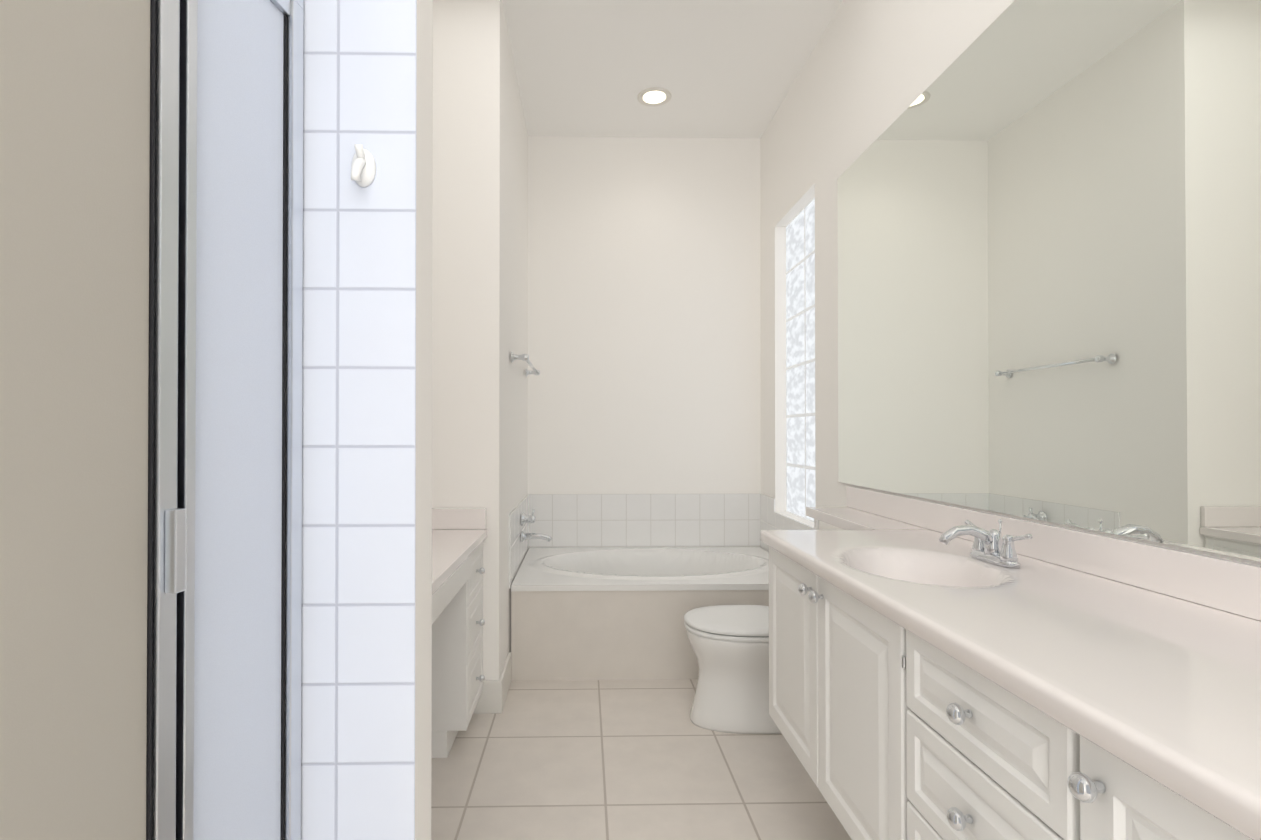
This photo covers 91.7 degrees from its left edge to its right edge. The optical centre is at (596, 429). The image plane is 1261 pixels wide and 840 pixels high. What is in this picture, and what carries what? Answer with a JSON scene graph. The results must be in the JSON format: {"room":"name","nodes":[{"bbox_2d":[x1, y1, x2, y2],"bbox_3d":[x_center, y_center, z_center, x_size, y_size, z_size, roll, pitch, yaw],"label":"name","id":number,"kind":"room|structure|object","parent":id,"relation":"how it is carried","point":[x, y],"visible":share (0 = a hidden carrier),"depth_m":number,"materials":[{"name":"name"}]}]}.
{"room":"bathroom","nodes":[
{"label":"bathroom","id":0,"kind":"room"},
{"bbox_2d":[301,0,432,839],"bbox_3d":[-0.668,-0.363,0.910,0.820,3.140,0.094,0,0,-1],"label":"wall","id":1,"kind":"structure","parent":0,"point":[366,667],"depth_m":0.87,"materials":[{"name":"white tile"}]},
{"bbox_2d":[351,144,375,186],"bbox_3d":[-0.331,-0.369,0.850,0.034,0.059,0.040,0,0,-1],"label":"robe hook","id":2,"kind":"object","parent":1,"relation":"attached to","point":[363,168],"visible":1,"depth_m":0.86,"materials":[{"name":"white ceramic"}]},
{"bbox_2d":[432,0,527,679],"bbox_3d":[-0.782,-0.345,3.303,0.692,3.140,1.326,0,0,-1],"label":"wall","id":3,"kind":"structure","parent":0,"point":[480,308],"depth_m":2.65,"materials":[{"name":"white paint"}]},
{"bbox_2d":[496,652,510,713],"bbox_3d":[-0.418,1.151,2.797,0.014,0.140,0.350,0,0,-1],"label":"baseboard","id":4,"kind":"structure","parent":3,"relation":"attached to","point":[503,684],"depth_m":2.68,"materials":[{"name":"white paint"}]},
{"bbox_2d":[509,494,532,588],"bbox_3d":[-0.435,0.598,3.460,0.008,0.364,0.960,0,0,-1],"label":"wall tile","id":5,"kind":"structure","parent":3,"relation":"attached to","point":[518,550],"depth_m":3.34,"materials":[{"name":"white tile"}]},
{"bbox_2d":[521,509,551,541],"bbox_3d":[-0.342,0.549,3.489,0.176,0.190,0.103,0,0,-1],"label":"tub faucet","id":6,"kind":"object","parent":5,"relation":"attached to","point":[529,519],"visible":1,"depth_m":3.47,"materials":[{"name":"silver metal"}]},
{"bbox_2d":[511,352,539,376],"bbox_3d":[-0.386,-0.353,3.393,0.087,0.051,0.802,0,0,-1],"label":"towel rail","id":7,"kind":"object","parent":3,"relation":"attached to","point":[523,357],"visible":1,"depth_m":3.02,"materials":[{"name":"silver metal"}]},
{"bbox_2d":[431,679,851,839],"bbox_3d":[0.022,1.285,1.312,2.816,0.150,5.916,0,0,-1],"label":"floor","id":8,"kind":"structure","parent":0,"point":[596,760],"depth_m":2.15,"materials":[{"name":"tile"}]},
{"bbox_2d":[0,0,303,839],"bbox_3d":[-0.487,0.289,0.435,0.100,1.830,0.860,0,0,8],"label":"shower door","id":9,"kind":"structure","parent":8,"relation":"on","point":[150,376],"depth_m":0.63,"materials":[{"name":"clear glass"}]},
{"bbox_2d":[431,508,486,757],"bbox_3d":[-0.764,0.773,1.789,0.657,0.881,1.677,0,0,-1],"label":"makeup desk","id":10,"kind":"object","parent":8,"relation":"on","point":[459,536],"visible":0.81,"depth_m":2.27,"materials":[{"name":"white wood"}]},
{"bbox_2d":[511,547,768,680],"bbox_3d":[0.323,0.987,3.474,1.498,0.478,0.985,0,0,-1],"label":"bathtub","id":11,"kind":"object","parent":8,"relation":"on","point":[598,613],"visible":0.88,"depth_m":2.99,"materials":[{"name":"white ceramic"}]},
{"bbox_2d":[684,605,781,733],"bbox_3d":[0.730,0.847,2.572,0.724,0.745,0.486,0,0,-1],"label":"toilet","id":12,"kind":"object","parent":8,"relation":"on","point":[729,645],"visible":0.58,"depth_m":2.46,"materials":[{"name":"white ceramic"}]},
{"bbox_2d":[760,486,1260,839],"bbox_3d":[0.835,0.721,1.075,0.592,0.976,3.120,0,0,-1],"label":"bathroom vanity","id":13,"kind":"object","parent":8,"relation":"on","point":[1061,683],"visible":0.96,"depth_m":1.05,"materials":[{"name":"painted wood"},{"name":"cultured marble"},{"name":"chrome"}]},
{"bbox_2d":[938,519,1032,567],"bbox_3d":[0.921,0.273,1.505,0.161,0.103,0.232,0,0,-1],"label":"faucet","id":14,"kind":"object","parent":13,"relation":"on","point":[990,546],"visible":1,"depth_m":1.49,"materials":[{"name":"silver metal"}]},
{"bbox_2d":[528,136,760,493],"bbox_3d":[0.210,-0.340,4.087,1.724,3.140,0.200,0,0,-1],"label":"wall","id":15,"kind":"structure","parent":0,"point":[644,303],"depth_m":3.99,"materials":[{"name":"white paint"}]},
{"bbox_2d":[533,494,756,546],"bbox_3d":[0.312,0.601,3.978,1.524,0.364,0.008,0,0,-1],"label":"wall tile","id":16,"kind":"structure","parent":15,"relation":"attached to","point":[653,520],"depth_m":3.97,"materials":[{"name":"white tile"}]},
{"bbox_2d":[502,0,842,138],"bbox_3d":[0.022,-2.005,1.336,2.816,0.150,5.916,0,0,-1],"label":"ceiling","id":17,"kind":"structure","parent":0,"point":[715,68],"depth_m":3.19,"materials":[{"name":"white paint"}]},
{"bbox_2d":[637,87,671,106],"bbox_3d":[0.331,-1.909,3.518,0.196,0.008,0.196,0,0,-1],"label":"recessed light","id":18,"kind":"object","parent":17,"relation":"in","point":[654,96],"visible":1,"depth_m":3.51,"materials":[{"name":"white"}]},
{"bbox_2d":[760,0,1260,565],"bbox_3d":[1.230,-0.360,1.299,0.200,3.140,5.816,0,0,-1],"label":"wall","id":19,"kind":"structure","parent":0,"point":[870,74],"depth_m":2.87,"materials":[{"name":"white paint"}]},
{"bbox_2d":[757,494,818,551],"bbox_3d":[1.081,0.598,3.492,0.008,0.364,0.960,0,0,-1],"label":"wall tile","id":20,"kind":"structure","parent":19,"relation":"attached to","point":[767,518],"depth_m":3.77,"materials":[{"name":"white tile"}]},
{"bbox_2d":[786,197,815,521],"bbox_3d":[1.177,-0.369,3.388,0.070,1.730,0.643,0,0,-1],"label":"window","id":21,"kind":"structure","parent":19,"relation":"in","point":[800,368],"depth_m":3.44,"materials":[{"name":"white glass"}]},
{"bbox_2d":[837,0,1260,561],"bbox_3d":[1.125,-0.461,1.408,0.006,1.377,2.736,0,0,-1],"label":"mirror","id":22,"kind":"object","parent":19,"relation":"attached to","point":[1049,260],"visible":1,"depth_m":1.44,"materials":[{"name":"clear glass"}]}
]}

